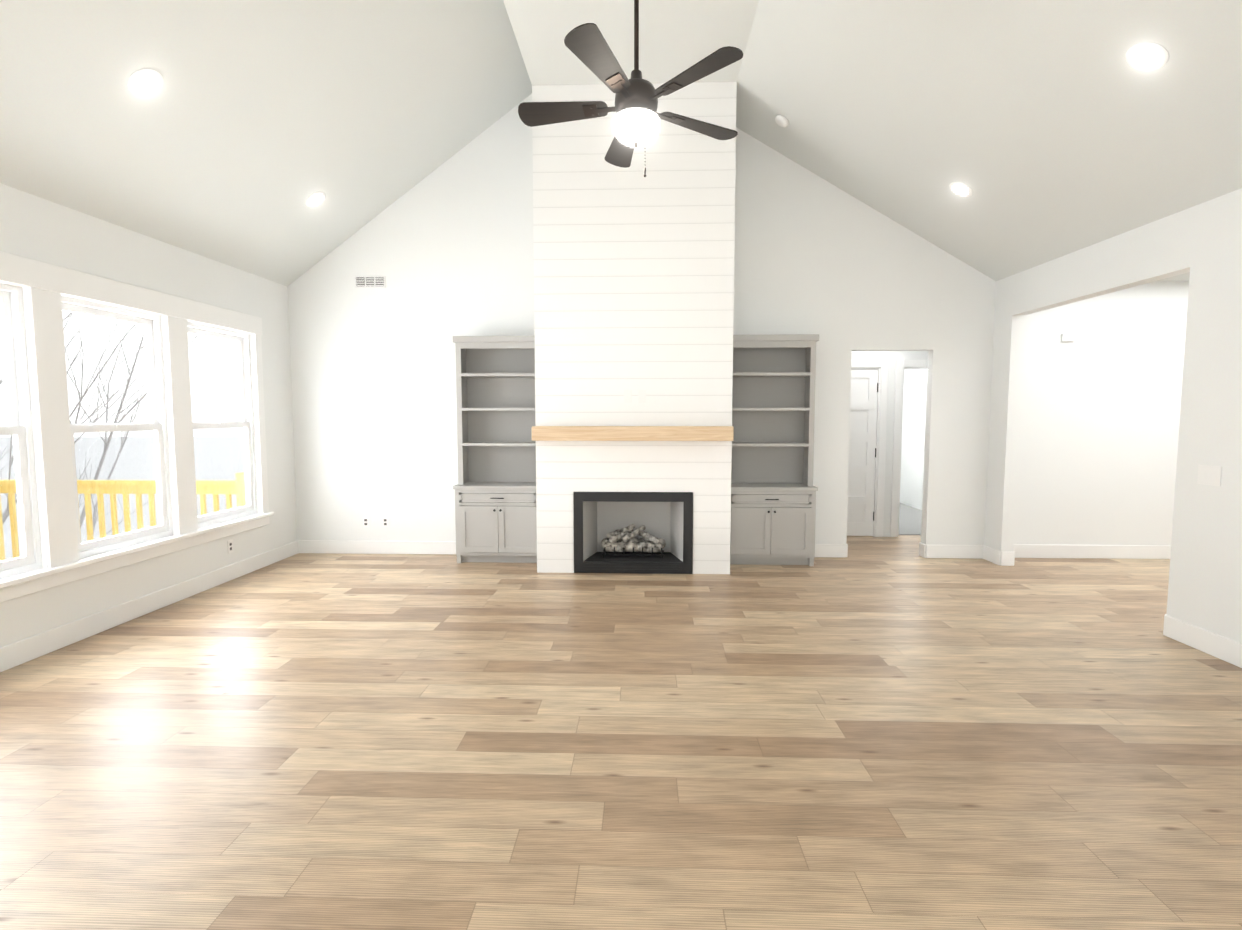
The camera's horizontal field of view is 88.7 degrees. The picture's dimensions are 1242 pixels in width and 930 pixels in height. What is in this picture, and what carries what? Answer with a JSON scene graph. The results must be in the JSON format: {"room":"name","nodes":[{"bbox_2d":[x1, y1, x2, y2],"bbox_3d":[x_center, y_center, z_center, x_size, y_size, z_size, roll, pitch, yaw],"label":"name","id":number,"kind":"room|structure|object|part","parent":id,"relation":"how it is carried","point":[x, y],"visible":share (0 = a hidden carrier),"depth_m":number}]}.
{"room":"living room","nodes":[
{"label":"living room","id":0,"kind":"room"},
{"bbox_2d":[0,183,299,646],"bbox_3d":[-3.707,-1.239,1.368,0.120,5.200,10.620,0,4,2],"label":"wall","id":1,"kind":"structure","parent":0,"point":[33,227],"depth_m":4.82},
{"bbox_2d":[0,283,41,578],"bbox_3d":[-3.649,-0.182,3.436,0.085,1.724,0.914,0,4,2],"label":"window","id":2,"kind":"structure","parent":1,"relation":"in","point":[18,426],"depth_m":3.82},
{"bbox_2d":[0,251,273,602],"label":"window","id":3,"kind":"structure","parent":1,"relation":"in","point":[155,385],"depth_m":4.64},
{"bbox_3d":[-5.104,-0.006,2.152,2.680,2.980,8.450,0,4,2],"label":"exterior deck railing","id":4,"kind":"part","parent":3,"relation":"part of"},
{"bbox_2d":[0,540,299,671],"bbox_3d":[-3.638,1.280,1.598,0.016,0.140,10.450,0,4,2],"label":"baseboard","id":5,"kind":"structure","parent":1,"relation":"attached to","point":[14,654],"depth_m":4.54},
{"bbox_2d":[187,321,257,528],"bbox_3d":[-3.570,-0.355,5.637,0.085,1.724,0.914,0,4,2],"label":"window","id":6,"kind":"structure","parent":1,"relation":"in","point":[246,421],"depth_m":5.92},
{"bbox_2d":[227,539,232,553],"bbox_3d":[-3.495,0.729,5.690,0.006,0.115,0.070,0,4,2],"label":"outlet","id":7,"kind":"object","parent":1,"relation":"attached to","point":[230,546],"visible":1,"depth_m":5.68},
{"bbox_2d":[0,535,1241,929],"bbox_3d":[1.718,1.246,3.576,10.820,0.100,15.020,0,4,2],"label":"floor","id":8,"kind":"structure","parent":0,"point":[884,733],"depth_m":2.77},
{"bbox_2d":[452,336,536,562],"bbox_3d":[-1.211,-0.151,6.399,0.877,2.245,0.479,0,4,2],"label":"built-in bookcase","id":9,"kind":"object","parent":8,"relation":"on","point":[495,504],"visible":0.75,"depth_m":6.46},
{"bbox_2d":[532,82,736,573],"bbox_3d":[0.125,-1.200,6.135,1.800,4.378,0.748,0,4,2],"label":"fireplace column","id":10,"kind":"structure","parent":8,"relation":"on","point":[633,279],"depth_m":5.74},
{"bbox_2d":[532,426,733,440],"bbox_3d":[0.101,-0.285,5.728,1.790,0.127,0.203,0,4,2],"label":"mantel beam","id":11,"kind":"structure","parent":10,"relation":"attached to","point":[632,433],"depth_m":5.63},
{"bbox_2d":[574,492,692,573],"bbox_3d":[0.120,0.612,6.143,1.102,0.759,0.512,0,4,2],"label":"firebox insert","id":12,"kind":"object","parent":10,"relation":"in","point":[667,517],"visible":0.85,"depth_m":6.01},
{"bbox_2d":[601,524,665,557],"bbox_3d":[0.118,0.728,6.167,0.637,0.314,0.254,0,4,2],"label":"logs","id":13,"kind":"object","parent":12,"relation":"in","point":[623,540],"visible":1,"depth_m":6.09},
{"bbox_2d":[730,334,818,565],"bbox_3d":[1.470,-0.144,6.303,0.877,2.245,0.479,0,4,2],"label":"built-in bookcase","id":14,"kind":"object","parent":8,"relation":"on","point":[773,502],"visible":0.88,"depth_m":6.36},
{"bbox_2d":[899,503,921,534],"bbox_3d":[4.010,0.745,9.286,1.250,0.006,2.960,0,4,2],"label":"floor","id":15,"kind":"structure","parent":8,"relation":"on","point":[910,520],"depth_m":8.87},
{"bbox_2d":[0,0,1241,285],"bbox_3d":[1.716,-2.494,3.232,10.820,2.411,14.920,0,4,2],"label":"ceiling","id":16,"kind":"structure","parent":0,"point":[1046,130],"depth_m":4.43},
{"bbox_2d":[127,69,162,96],"bbox_3d":[-2.748,-2.209,3.676,0.158,0.118,0.194,0,4,2],"label":"recessed light","id":17,"kind":"object","parent":16,"relation":"in","point":[145,82],"visible":1,"depth_m":3.67},
{"bbox_2d":[306,192,325,206],"bbox_3d":[-2.699,-2.347,5.621,0.158,0.118,0.194,0,4,2],"label":"recessed light","id":18,"kind":"object","parent":16,"relation":"in","point":[315,199],"visible":1,"depth_m":5.62},
{"bbox_2d":[518,0,742,176],"bbox_3d":[0.052,-2.405,3.558,1.284,1.575,1.293,0,4,2],"label":"ceiling fan","id":19,"kind":"object","parent":16,"relation":"hanging from","point":[636,122],"visible":1,"depth_m":3.48},
{"bbox_2d":[775,115,788,126],"bbox_3d":[1.451,-3.095,5.724,0.122,0.088,0.136,0,4,2],"label":"smoke detector","id":20,"kind":"object","parent":16,"relation":"attached to","point":[781,121],"visible":1,"depth_m":5.69},
{"bbox_2d":[949,182,972,196],"bbox_3d":[2.795,-2.266,5.229,0.168,0.102,0.194,0,4,2],"label":"recessed light","id":21,"kind":"object","parent":16,"relation":"in","point":[960,189],"visible":1,"depth_m":5.22},
{"bbox_2d":[1125,42,1168,70],"bbox_3d":[2.725,-2.114,3.296,0.168,0.102,0.194,0,4,2],"label":"recessed light","id":22,"kind":"object","parent":16,"relation":"in","point":[1147,56],"visible":1,"depth_m":3.29},
{"bbox_2d":[288,94,995,557],"bbox_3d":[0.141,-1.431,6.564,7.440,4.771,0.140,0,4,2],"label":"wall","id":23,"kind":"structure","parent":0,"point":[374,398],"depth_m":6.51},
{"bbox_2d":[362,517,368,526],"bbox_3d":[-2.710,0.606,6.752,0.070,0.115,0.006,0,4,2],"label":"electrical outlet","id":24,"kind":"object","parent":23,"relation":"attached to","point":[365,521],"visible":1,"depth_m":6.75},
{"bbox_2d":[355,276,385,287],"bbox_3d":[-2.580,-1.886,6.546,0.320,0.120,0.017,0,4,2],"label":"air vent","id":25,"kind":"object","parent":23,"relation":"in","point":[370,281],"visible":1,"depth_m":6.54},
{"bbox_2d":[300,540,455,553],"bbox_3d":[-2.530,0.875,6.762,1.800,0.140,0.016,0,4,2],"label":"baseboard","id":26,"kind":"structure","parent":23,"relation":"attached to","point":[306,546],"depth_m":6.76},
{"bbox_2d":[382,517,388,527],"bbox_3d":[-2.500,0.607,6.744,0.070,0.115,0.006,0,4,2],"label":"electrical outlet","id":27,"kind":"object","parent":23,"relation":"attached to","point":[385,522],"visible":1,"depth_m":6.74},
{"bbox_2d":[815,543,847,557],"bbox_3d":[2.130,0.888,6.598,0.446,0.140,0.020,0,4,2],"label":"baseboard","id":28,"kind":"structure","parent":23,"relation":"attached to","point":[821,550],"depth_m":6.59},
{"bbox_2d":[847,369,877,535],"bbox_3d":[2.697,-0.140,7.657,0.776,2.010,0.095,0,4,2],"label":"hall door","id":29,"kind":"structure","parent":23,"relation":"in","point":[862,447],"depth_m":7.67},
{"bbox_2d":[851,360,888,536],"bbox_3d":[2.627,-0.194,7.707,1.095,2.125,0.138,0,4,2],"label":"door frame","id":30,"kind":"structure","parent":23,"relation":"attached to","point":[882,365],"depth_m":7.61},
{"bbox_2d":[890,360,907,536],"bbox_3d":[3.383,-0.307,9.156,0.060,2.125,3.098,0,4,2],"label":"door frame","id":31,"kind":"structure","parent":23,"relation":"attached to","point":[901,365],"depth_m":7.61},
{"bbox_2d":[908,360,927,368],"bbox_3d":[3.584,-0.191,7.675,0.450,2.125,0.142,0,4,2],"label":"door frame","id":32,"kind":"structure","parent":23,"relation":"attached to","point":[912,364],"depth_m":7.53},
{"bbox_2d":[920,544,983,558],"bbox_3d":[3.433,0.892,6.551,0.606,0.140,0.020,0,4,2],"label":"baseboard","id":33,"kind":"structure","parent":23,"relation":"attached to","point":[932,551],"depth_m":6.54},
{"bbox_2d":[984,188,1241,642],"bbox_3d":[3.660,-1.266,1.713,0.180,5.200,11.840,0,4,2],"label":"wall","id":34,"kind":"structure","parent":0,"point":[1118,422],"depth_m":6.32},
{"bbox_2d":[980,545,1003,565],"bbox_3d":[3.722,0.907,6.365,0.016,0.140,0.286,0,4,2],"label":"baseboard","id":35,"kind":"structure","parent":34,"relation":"attached to","point":[992,555],"depth_m":6.34},
{"bbox_2d":[1004,548,1019,565],"bbox_3d":[3.859,0.905,6.390,0.016,0.140,0.346,0,4,2],"label":"baseboard","id":36,"kind":"structure","parent":34,"relation":"attached to","point":[1009,557],"depth_m":6.22},
{"bbox_2d":[1061,333,1074,341],"bbox_3d":[4.487,-1.281,6.384,0.120,0.080,0.029,0,4,2],"label":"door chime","id":37,"kind":"object","parent":34,"relation":"attached to","point":[1067,337],"visible":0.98,"depth_m":6.37},
{"bbox_2d":[1014,544,1170,558],"bbox_3d":[5.477,0.894,6.526,3.240,0.140,0.016,0,4,2],"label":"baseboard","id":38,"kind":"structure","parent":34,"relation":"attached to","point":[1026,550],"depth_m":6.54},
{"bbox_2d":[1163,614,1241,667],"bbox_3d":[3.501,1.389,0.208,0.016,0.140,8.176,0,4,2],"label":"baseboard","id":39,"kind":"structure","parent":34,"relation":"attached to","point":[1228,650],"depth_m":3.95},
{"bbox_2d":[1197,465,1221,485],"bbox_3d":[3.642,0.064,3.936,0.006,0.120,0.160,0,4,2],"label":"switch plate","id":40,"kind":"object","parent":34,"relation":"attached to","point":[1209,475],"visible":1,"depth_m":3.93},
{"label":"outside","id":41,"kind":"structure","parent":0,"visible":0},
{"bbox_2d":[0,436,244,559],"bbox_3d":[-151.224,4.194,30.590,295.780,7.800,350.000,0,4,2],"label":"hillside","id":42,"kind":"structure","parent":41,"point":[205,451],"depth_m":80.31},
{"bbox_2d":[0,311,212,533],"bbox_3d":[-15.966,-2.256,6.908,16.869,19.409,18.574,0,4,2],"label":"trees","id":43,"kind":"object","parent":42,"relation":"on","point":[6,511],"depth_m":13.04}
]}

